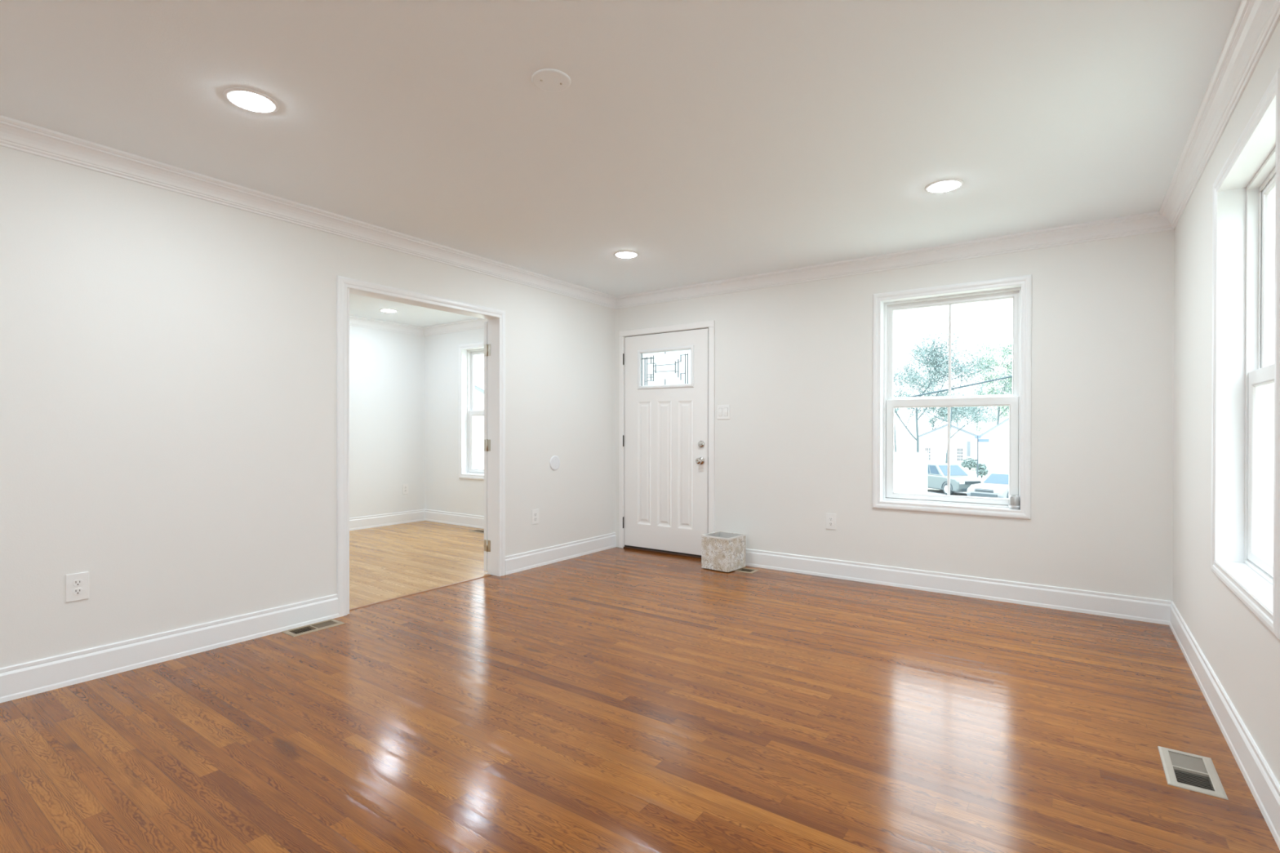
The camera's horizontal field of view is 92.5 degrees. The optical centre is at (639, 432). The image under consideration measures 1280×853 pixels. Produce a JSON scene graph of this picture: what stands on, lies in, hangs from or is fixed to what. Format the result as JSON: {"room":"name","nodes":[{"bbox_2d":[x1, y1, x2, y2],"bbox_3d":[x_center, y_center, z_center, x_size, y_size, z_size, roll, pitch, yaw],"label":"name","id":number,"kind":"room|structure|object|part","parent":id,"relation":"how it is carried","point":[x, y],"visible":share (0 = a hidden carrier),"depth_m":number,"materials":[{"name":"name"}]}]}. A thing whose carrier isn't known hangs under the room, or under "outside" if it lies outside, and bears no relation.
{"room":"empty living room","nodes":[
{"label":"empty living room","id":0,"kind":"room"},
{"bbox_2d":[0,146,615,668],"bbox_3d":[-2.371,-0.090,3.084,0.115,2.425,7.200,0,0,35],"label":"wall","id":1,"kind":"structure","parent":0,"point":[168,358],"depth_m":3.11,"materials":[{"name":"white paint"}]},
{"bbox_2d":[65,571,88,602],"bbox_3d":[-2.530,0.693,2.757,0.008,0.124,0.080,0,0,35],"label":"wall outlet","id":2,"kind":"object","parent":1,"relation":"attached to","point":[77,584],"visible":1,"depth_m":2.75,"materials":[{"name":"white plastic"}]},
{"bbox_2d":[72,587,82,595],"bbox_3d":[-2.528,0.713,2.755,0.002,0.027,0.034,0,0,35],"label":"receptacle","id":3,"kind":"object","parent":2,"relation":"attached to","point":[76,591],"depth_m":2.75,"materials":[{"name":"white plastic"}]},
{"bbox_2d":[72,579,82,586],"bbox_3d":[-2.528,0.673,2.755,0.002,0.027,0.034,0,0,35],"label":"receptacle","id":4,"kind":"object","parent":2,"relation":"attached to","point":[75,582],"depth_m":2.75,"materials":[{"name":"white plastic"}]},
{"bbox_2d":[0,594,339,702],"bbox_3d":[-3.116,1.056,1.924,0.018,0.141,4.440,0,0,35],"label":"baseboard","id":5,"kind":"structure","parent":1,"relation":"attached to","point":[19,681],"depth_m":2.98,"materials":[{"name":"white wood"}]},
{"bbox_2d":[349,509,484,530],"bbox_3d":[-2.743,1.043,5.188,2.915,0.141,4.200,0,0,35],"label":"baseboard","id":6,"kind":"structure","parent":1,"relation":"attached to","point":[448,517],"depth_m":7.33,"materials":[{"name":"white wood"}]},
{"bbox_2d":[349,315,487,336],"bbox_3d":[-2.739,-1.260,5.179,2.915,0.102,4.200,0,0,35],"label":"crown molding","id":7,"kind":"structure","parent":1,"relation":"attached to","point":[477,323],"depth_m":7.29,"materials":[{"name":"white wood"}]},
{"bbox_2d":[351,293,488,573],"bbox_3d":[-1.558,0.086,4.349,0.018,2.065,1.323,0,0,35],"label":"door frame","id":8,"kind":"structure","parent":1,"relation":"attached to","point":[351,293],"depth_m":4.85,"materials":[{"name":"white wood"}]},
{"bbox_2d":[336,275,505,617],"bbox_3d":[-1.450,0.081,4.272,0.018,2.076,1.346,0,0,35],"label":"door frame","id":9,"kind":"structure","parent":1,"relation":"attached to","point":[343,283],"depth_m":3.76,"materials":[{"name":"white wood"}]},
{"bbox_2d":[346,288,498,613],"bbox_3d":[-1.504,0.111,4.310,0.117,2.015,1.224,0,0,35],"label":"door frame","id":10,"kind":"structure","parent":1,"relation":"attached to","point":[493,322],"depth_m":4.79,"materials":[{"name":"white wood"}]},
{"bbox_2d":[484,321,490,571],"bbox_3d":[-0.993,0.107,5.155,0.081,1.982,0.768,0,0,35],"label":"door","id":11,"kind":"structure","parent":10,"relation":"attached to","point":[486,347],"depth_m":4.86,"materials":[{"name":"white wood"}]},
{"bbox_2d":[531,508,538,524],"bbox_3d":[-0.871,0.698,5.102,0.008,0.124,0.080,0,0,35],"label":"wall outlet","id":12,"kind":"object","parent":1,"relation":"attached to","point":[535,513],"visible":1,"depth_m":5.10,"materials":[{"name":"white plastic"}]},
{"bbox_2d":[549,455,559,470],"bbox_3d":[-0.733,0.259,5.293,0.011,0.126,0.126,0,0,35],"label":"round wall plate","id":13,"kind":"object","parent":1,"relation":"attached to","point":[554,463],"visible":1,"depth_m":5.28,"materials":[{"name":"white plastic"}]},
{"bbox_2d":[505,532,616,574],"bbox_3d":[-0.651,1.046,5.407,0.018,0.141,1.426,0,0,35],"label":"baseboard","id":14,"kind":"structure","parent":1,"relation":"attached to","point":[517,562],"depth_m":5.31,"materials":[{"name":"white wood"}]},
{"bbox_2d":[0,0,1279,309],"bbox_3d":[-0.633,-1.243,1.851,4.139,0.102,7.200,0,0,35],"label":"crown molding","id":15,"kind":"structure","parent":1,"relation":"attached to","point":[1255,22],"depth_m":3.45,"materials":[{"name":"white wood"}]},
{"bbox_2d":[349,325,424,518],"bbox_3d":[-4.000,-0.104,6.074,0.170,2.425,4.200,0,0,35],"label":"wall","id":16,"kind":"structure","parent":0,"point":[387,368],"depth_m":7.30,"materials":[{"name":"white paint"}]},
{"bbox_2d":[402,484,408,494],"bbox_3d":[-2.876,0.688,7.514,0.008,0.124,0.080,0,0,35],"label":"wall outlet","id":17,"kind":"object","parent":16,"relation":"attached to","point":[405,486],"visible":1,"depth_m":7.51,"materials":[{"name":"white plastic"}]},
{"bbox_2d":[473,385,484,469],"bbox_3d":[-10.706,-0.085,37.876,7.100,5.790,8.630,0,0,-13],"label":"house","id":18,"kind":"structure","parent":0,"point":[478,421],"depth_m":34.18,"materials":[{"name":"white"}]},
{"bbox_2d":[0,0,1241,326],"bbox_3d":[-1.869,-1.375,2.725,7.509,0.150,7.540,0,0,35],"label":"ceiling","id":19,"kind":"structure","parent":0,"point":[704,140],"depth_m":2.48,"materials":[{"name":"white paint"}]},
{"bbox_2d":[223,87,279,113],"bbox_3d":[-1.516,-1.292,2.393,0.184,0.012,0.184,0,0,35],"label":"recessed light","id":20,"kind":"object","parent":19,"relation":"in","point":[249,100],"visible":1,"depth_m":2.38,"materials":[{"name":"white plastic"}]},
{"bbox_2d":[379,308,397,312],"bbox_3d":[-2.698,-1.311,6.583,0.184,0.012,0.184,0,0,35],"label":"recessed light","id":21,"kind":"object","parent":19,"relation":"in","point":[388,310],"visible":1,"depth_m":6.54,"materials":[{"name":"white"}]},
{"bbox_2d":[531,68,570,92],"bbox_3d":[-0.326,-1.291,2.249,0.143,0.009,0.143,0,0,35],"label":"cover plate","id":22,"kind":"object","parent":19,"relation":"attached to","point":[551,80],"visible":1,"depth_m":2.24,"materials":[{"name":"white paint"}]},
{"bbox_2d":[613,250,639,258],"bbox_3d":[-0.101,-1.299,4.475,0.184,0.012,0.184,0,0,35],"label":"recessed light","id":23,"kind":"object","parent":19,"relation":"in","point":[623,254],"visible":1,"depth_m":4.45,"materials":[{"name":"white"}]},
{"bbox_2d":[924,178,964,193],"bbox_3d":[1.595,-1.291,3.214,0.184,0.012,0.184,0,0,35],"label":"recessed light","id":24,"kind":"object","parent":19,"relation":"in","point":[947,184],"visible":1,"depth_m":3.19,"materials":[{"name":"white"}]},
{"bbox_2d":[0,520,1279,852],"bbox_3d":[-1.873,1.185,2.736,7.509,0.120,7.540,0,0,35],"label":"floor","id":25,"kind":"structure","parent":0,"point":[616,700],"depth_m":2.34,"materials":[{"name":"brown wood"}]},
{"bbox_2d":[281,618,344,636],"bbox_3d":[-1.879,1.177,3.528,0.143,0.120,0.291,0,0,35],"label":"floor vent","id":26,"kind":"object","parent":25,"relation":"in","point":[324,624],"visible":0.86,"depth_m":3.53,"materials":[{"name":"beige metal"}]},
{"bbox_2d":[349,574,492,610],"bbox_3d":[-1.520,1.121,4.324,0.026,0.016,1.222,0,0,35],"label":"threshold strip","id":27,"kind":"object","parent":25,"relation":"on","point":[361,606],"visible":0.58,"depth_m":4.26,"materials":[{"name":"brown wood"}]},
{"bbox_2d":[468,529,484,533],"bbox_3d":[-1.774,1.163,6.873,0.291,0.120,0.143,0,0,35],"label":"floor vent","id":28,"kind":"object","parent":25,"relation":"in","point":[473,531],"visible":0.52,"depth_m":6.89,"materials":[{"name":"beige metal"}]},
{"bbox_2d":[701,530,746,572],"bbox_3d":[0.693,0.977,5.075,0.261,0.272,0.273,0,0,41],"label":"storage box","id":29,"kind":"object","parent":25,"relation":"on","point":[722,551],"visible":1,"depth_m":4.99,"materials":[{"name":"stone"}]},
{"bbox_2d":[733,567,759,573],"bbox_3d":[0.813,1.175,5.022,0.291,0.120,0.143,0,0,35],"label":"floor vent","id":30,"kind":"object","parent":25,"relation":"in","point":[741,570],"visible":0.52,"depth_m":4.99,"materials":[{"name":"beige metal"}]},
{"bbox_2d":[1157,746,1228,799],"bbox_3d":[1.844,1.188,2.053,0.143,0.120,0.291,0,0,35],"label":"floor vent","id":31,"kind":"object","parent":25,"relation":"in","point":[1189,771],"visible":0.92,"depth_m":2.06,"materials":[{"name":"beige metal"}]},
{"bbox_2d":[424,229,1174,600],"bbox_3d":[0.257,-0.097,5.738,7.509,2.425,0.170,0,0,35],"label":"wall","id":32,"kind":"structure","parent":0,"point":[793,362],"depth_m":4.32,"materials":[{"name":"white paint"}]},
{"bbox_2d":[458,342,484,479],"bbox_3d":[-1.722,-0.253,7.115,1.000,1.599,0.168,0,0,35],"label":"window","id":33,"kind":"structure","parent":32,"relation":"in","point":[467,352],"depth_m":7.34,"materials":[{"name":"white"}]},
{"bbox_3d":[-1.696,-0.253,7.151,0.884,1.483,0.075,0,0,35],"label":"frame","id":34,"kind":"part","parent":33,"relation":"part of","materials":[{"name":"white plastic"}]},
{"bbox_3d":[-1.707,0.103,7.138,0.849,0.735,0.025,0,0,35],"label":"sash","id":35,"kind":"part","parent":33,"relation":"part of","materials":[{"name":"white plastic"}]},
{"bbox_3d":[-1.687,-0.604,7.162,0.849,0.739,0.025,0,0,35],"label":"sash","id":36,"kind":"part","parent":33,"relation":"part of","materials":[{"name":"white glass"}]},
{"bbox_2d":[618,320,715,559],"bbox_3d":[0.267,0.066,5.707,1.038,2.101,0.251,0,0,35],"label":"door","id":37,"kind":"structure","parent":32,"relation":"in","point":[666,432],"depth_m":5.65,"materials":[{"name":"white paint"}]},
{"bbox_3d":[0.041,0.283,5.798,0.146,1.161,0.007,0,0,35],"label":"panel","id":38,"kind":"part","parent":37,"relation":"part of","materials":[{"name":"white paint"}]},
{"bbox_3d":[0.225,0.285,5.667,0.148,1.159,0.007,0,0,35],"label":"panel","id":39,"kind":"part","parent":37,"relation":"part of","materials":[{"name":"white paint"}]},
{"bbox_3d":[0.233,-0.599,5.657,0.616,0.372,0.033,0,0,35],"label":"lite frame","id":40,"kind":"part","parent":37,"relation":"part of","materials":[{"name":"white glass"}]},
{"bbox_3d":[0.409,0.287,5.537,0.148,1.157,0.007,0,0,35],"label":"panel","id":41,"kind":"part","parent":37,"relation":"part of","materials":[{"name":"white paint"}]},
{"bbox_3d":[0.525,0.248,5.411,0.067,0.067,0.065,0,0,35],"label":"knob","id":42,"kind":"part","parent":37,"relation":"part of","materials":[{"name":"silver metal"}]},
{"bbox_2d":[717,404,729,419],"bbox_3d":[0.722,-0.180,5.299,0.123,0.124,0.010,0,0,35],"label":"light switch","id":43,"kind":"object","parent":32,"relation":"attached to","point":[723,411],"visible":1,"depth_m":5.30,"materials":[{"name":"white plastic"}]},
{"bbox_2d":[826,513,835,529],"bbox_3d":[1.485,0.688,4.763,0.080,0.124,0.008,0,0,35],"label":"wall outlet","id":44,"kind":"object","parent":32,"relation":"attached to","point":[830,517],"visible":1,"depth_m":4.76,"materials":[{"name":"white plastic"}]},
{"bbox_2d":[871,274,1031,519],"bbox_3d":[2.188,-0.235,4.348,1.000,1.599,0.168,0,0,35],"label":"window","id":45,"kind":"structure","parent":32,"relation":"in","point":[1019,288],"depth_m":4.32,"materials":[{"name":"white wood"}]},
{"bbox_3d":[2.203,0.120,4.371,0.849,0.735,0.025,0,0,35],"label":"sash","id":46,"kind":"part","parent":45,"relation":"part of","materials":[{"name":"white plastic"}]},
{"bbox_3d":[2.223,-0.587,4.395,0.849,0.739,0.025,0,0,35],"label":"sash","id":47,"kind":"part","parent":45,"relation":"part of","materials":[{"name":"white plastic"}]},
{"bbox_2d":[1008,495,1020,509],"bbox_3d":[2.500,0.464,4.093,0.067,0.088,0.067,0,0,35],"label":"candle jar","id":48,"kind":"object","parent":45,"relation":"on","point":[1014,500],"visible":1,"depth_m":4.07,"materials":[{"name":"grey glass"}]},
{"bbox_2d":[745,548,1171,625],"bbox_3d":[1.887,1.053,4.473,3.038,0.141,0.018,0,0,35],"label":"baseboard","id":49,"kind":"structure","parent":32,"relation":"attached to","point":[1099,603],"depth_m":4.18,"materials":[{"name":"white wood"}]},
{"bbox_2d":[893,305,1012,397],"bbox_3d":[12.719,-1.363,25.002,13.804,9.518,0.355,0,0,28],"label":"power line","id":50,"kind":"object","parent":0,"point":[1010,376],"visible":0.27,"depth_m":24.81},
{"bbox_2d":[1173,19,1279,784],"bbox_3d":[1.124,-0.074,0.611,0.170,2.425,7.200,0,0,35],"label":"wall","id":51,"kind":"structure","parent":0,"point":[1243,654],"depth_m":2.72,"materials":[{"name":"white paint"}]},
{"bbox_2d":[1168,600,1279,849],"bbox_3d":[1.046,1.067,0.669,0.018,0.141,7.200,0,0,35],"label":"baseboard","id":52,"kind":"structure","parent":51,"relation":"attached to","point":[1261,781],"depth_m":2.16,"materials":[{"name":"white wood"}]},
{"bbox_2d":[1210,66,1279,639],"bbox_3d":[2.129,-0.226,2.063,0.168,1.599,1.000,0,0,35],"label":"window","id":53,"kind":"structure","parent":51,"relation":"in","point":[1244,373],"depth_m":2.38,"materials":[{"name":"white wood"}]},
{"bbox_3d":[2.165,-0.226,2.037,0.075,1.483,0.884,0,0,35],"label":"frame","id":54,"kind":"part","parent":53,"relation":"part of","materials":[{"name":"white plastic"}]},
{"bbox_3d":[2.150,0.130,2.049,0.025,0.735,0.849,0,0,35],"label":"sash","id":55,"kind":"part","parent":53,"relation":"part of","materials":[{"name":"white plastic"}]},
{"bbox_3d":[2.178,-0.577,2.027,0.025,0.739,0.849,0,0,35],"label":"sash","id":56,"kind":"part","parent":53,"relation":"part of","materials":[{"name":"glass"}]},
{"label":"outside","id":57,"kind":"structure","parent":0,"visible":0},
{"bbox_2d":[896,443,990,490],"bbox_3d":[43.075,2.580,67.223,160.000,1.800,230.001,0,0,35],"label":"ground","id":58,"kind":"structure","parent":57,"point":[900,447],"depth_m":112.26,"materials":[{"name":"white"}]},
{"bbox_2d":[893,395,902,452],"bbox_3d":[32.908,-1.943,84.590,6.931,10.691,7.271,0,0,35],"label":"tree","id":59,"kind":"object","parent":58,"relation":"on","point":[893,396],"visible":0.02,"depth_m":84.03,"materials":[{"name":"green plant"}]},
{"bbox_2d":[894,451,927,493],"bbox_3d":[2.618,1.255,14.083,7.320,1.800,0.120,0,0,35],"label":"vinyl fence","id":60,"kind":"object","parent":58,"relation":"on","point":[910,468],"visible":0.06,"depth_m":12.12,"materials":[{"name":"white plastic"}]},
{"bbox_3d":[4.578,0.433,12.693,2.280,0.100,0.050,0,0,35],"label":"rail","id":61,"kind":"part","parent":60,"relation":"part of","materials":[{"name":"white plastic"}]},
{"bbox_3d":[4.608,1.274,12.675,2.277,1.680,0.024,0,0,35],"label":"fence panel","id":62,"kind":"part","parent":60,"relation":"part of","materials":[{"name":"white plastic"}]},
{"bbox_3d":[5.556,1.268,12.004,0.120,1.800,0.120,0,0,35],"label":"post","id":63,"kind":"part","parent":60,"relation":"part of","materials":[{"name":"white plastic"}]},
{"bbox_2d":[897,382,964,430],"bbox_3d":[46.858,-2.885,97.997,10.025,12.518,8.076,0,0,35],"label":"tree","id":64,"kind":"object","parent":58,"relation":"on","point":[931,421],"visible":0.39,"depth_m":97.20,"materials":[{"name":"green plant"}]},
{"bbox_2d":[893,355,997,463],"bbox_3d":[29.442,-2.112,58.900,10.788,11.226,7.518,0,0,35],"label":"tree","id":65,"kind":"object","parent":58,"relation":"on","point":[914,374],"visible":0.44,"depth_m":58.73,"materials":[{"name":"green plant"}]},
{"bbox_2d":[893,314,1004,452],"bbox_3d":[20.353,-2.464,43.369,8.889,12.018,8.952,0,0,-11],"label":"tree","id":66,"kind":"object","parent":58,"relation":"on","point":[932,352],"visible":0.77,"depth_m":42.48,"materials":[{"name":"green plant"}]},
{"bbox_2d":[918,423,982,466],"bbox_3d":[34.488,1.239,67.258,5.661,4.455,8.270,0,0,35],"label":"house","id":67,"kind":"structure","parent":58,"relation":"on","point":[963,444],"depth_m":64.09,"materials":[{"name":"white"}]},
{"bbox_3d":[30.591,2.241,65.124,0.500,1.300,0.018,0,0,35],"label":"pane","id":68,"kind":"part","parent":67,"relation":"part of","materials":[{"name":"clear glass"}]},
{"bbox_3d":[33.092,2.252,63.353,0.500,1.300,0.018,0,0,35],"label":"pane","id":69,"kind":"part","parent":67,"relation":"part of","materials":[{"name":"clear glass"}]},
{"bbox_3d":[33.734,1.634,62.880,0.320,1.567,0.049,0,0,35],"label":"door","id":70,"kind":"part","parent":67,"relation":"part of","materials":[{"name":"blue"}]},
{"bbox_2d":[936,386,993,426],"bbox_3d":[60.522,-2.687,115.225,10.951,12.028,10.273,0,0,35],"label":"tree","id":71,"kind":"object","parent":58,"relation":"on","point":[968,411],"visible":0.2,"depth_m":112.85,"materials":[{"name":"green plant"}]},
{"bbox_2d":[960,457,977,470],"bbox_3d":[31.228,2.887,58.030,1.548,1.257,1.596,0,0,35],"label":"shrub","id":72,"kind":"object","parent":58,"relation":"on","point":[966,463],"visible":0.99,"depth_m":57.71,"materials":[{"name":"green plant"}]},
{"bbox_2d":[973,423,986,432],"bbox_3d":[44.067,1.118,80.017,2.474,4.638,2.381,0,0,35],"label":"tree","id":73,"kind":"object","parent":58,"relation":"on","point":[978,424],"visible":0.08,"depth_m":79.81,"materials":[{"name":"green plant"}]},
{"bbox_2d":[975,462,988,478],"bbox_3d":[26.774,2.921,48.007,0.918,1.244,0.849,0,0,35],"label":"shrub","id":74,"kind":"object","parent":58,"relation":"on","point":[982,467],"visible":0.89,"depth_m":47.79,"materials":[{"name":"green plant"}]},
{"bbox_2d":[974,435,989,477],"bbox_3d":[26.328,1.865,47.008,0.930,3.345,0.800,0,0,0],"label":"street sign","id":75,"kind":"object","parent":58,"relation":"on","point":[977,437],"visible":0.94,"depth_m":46.97,"materials":[{"name":"blue metal"}]},
{"bbox_3d":[25.913,1.864,47.008,0.092,3.345,0.092,0,0,23],"label":"post","id":76,"kind":"part","parent":75,"relation":"part of","materials":[{"name":"grey metal"}]},
{"bbox_3d":[26.379,0.576,47.002,0.830,0.240,0.024,0,0,0],"label":"sign blade","id":77,"kind":"part","parent":75,"relation":"part of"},
{"bbox_2d":[960,394,1004,431],"bbox_3d":[73.469,-2.822,133.698,10.347,12.177,11.405,0,0,35],"label":"tree","id":78,"kind":"object","parent":58,"relation":"on","point":[989,412],"visible":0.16,"depth_m":132.92,"materials":[{"name":"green plant"}]},
{"bbox_2d":[960,368,1012,415],"bbox_3d":[53.861,-2.996,88.011,13.596,12.836,7.734,0,0,35],"label":"tree","id":79,"kind":"object","parent":58,"relation":"on","point":[1002,384],"visible":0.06,"depth_m":89.60,"materials":[{"name":"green plant"}]},
{"bbox_2d":[965,337,1012,424],"bbox_3d":[43.507,-3.875,71.538,9.690,14.706,10.516,0,0,35],"label":"leafy tree","id":80,"kind":"object","parent":58,"relation":"on","point":[1008,367],"visible":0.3,"depth_m":71.19,"materials":[{"name":"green plant"}]},
{"bbox_2d":[979,417,1008,473],"bbox_3d":[33.893,0.919,54.849,5.452,5.196,7.270,0,0,35],"label":"house","id":81,"kind":"structure","parent":58,"relation":"on","point":[994,453],"depth_m":52.79,"materials":[{"name":"white"}]},
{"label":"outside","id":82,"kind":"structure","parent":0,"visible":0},
{"bbox_2d":[927,489,967,496],"bbox_3d":[17.223,3.675,30.698,120.000,0.230,12.500,0,0,35],"label":"street","id":83,"kind":"structure","parent":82,"point":[929,491],"depth_m":35.87,"materials":[{"name":"grey asphalt"}]},
{"bbox_2d":[927,462,984,495],"bbox_3d":[18.207,2.708,36.495,1.937,1.720,4.627,0,0,-10],"label":"suv","id":84,"kind":"object","parent":83,"relation":"on","point":[960,481],"visible":0.47,"depth_m":35.63,"materials":[{"name":"grey paint"}]},
{"bbox_2d":[964,481,980,484],"bbox_3d":[18.609,2.782,34.272,0.960,0.150,0.072,0,0,-10],"label":"grille","id":85,"kind":"object","parent":84,"relation":"attached to","point":[966,482],"depth_m":34.24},
{"bbox_2d":[966,471,1008,498],"bbox_3d":[19.376,2.861,32.501,4.623,1.450,1.877,0,0,-35],"label":"sedan","id":86,"kind":"object","parent":83,"relation":"on","point":[996,485],"visible":0.5,"depth_m":31.61,"materials":[{"name":"silver metal"}]},
{"bbox_2d":[974,488,993,493],"bbox_3d":[17.523,2.933,31.212,0.072,0.150,0.900,0,0,-35],"label":"grille","id":87,"kind":"object","parent":86,"relation":"attached to","point":[976,490],"depth_m":31.24,"materials":[{"name":"grey metal"}]}
]}

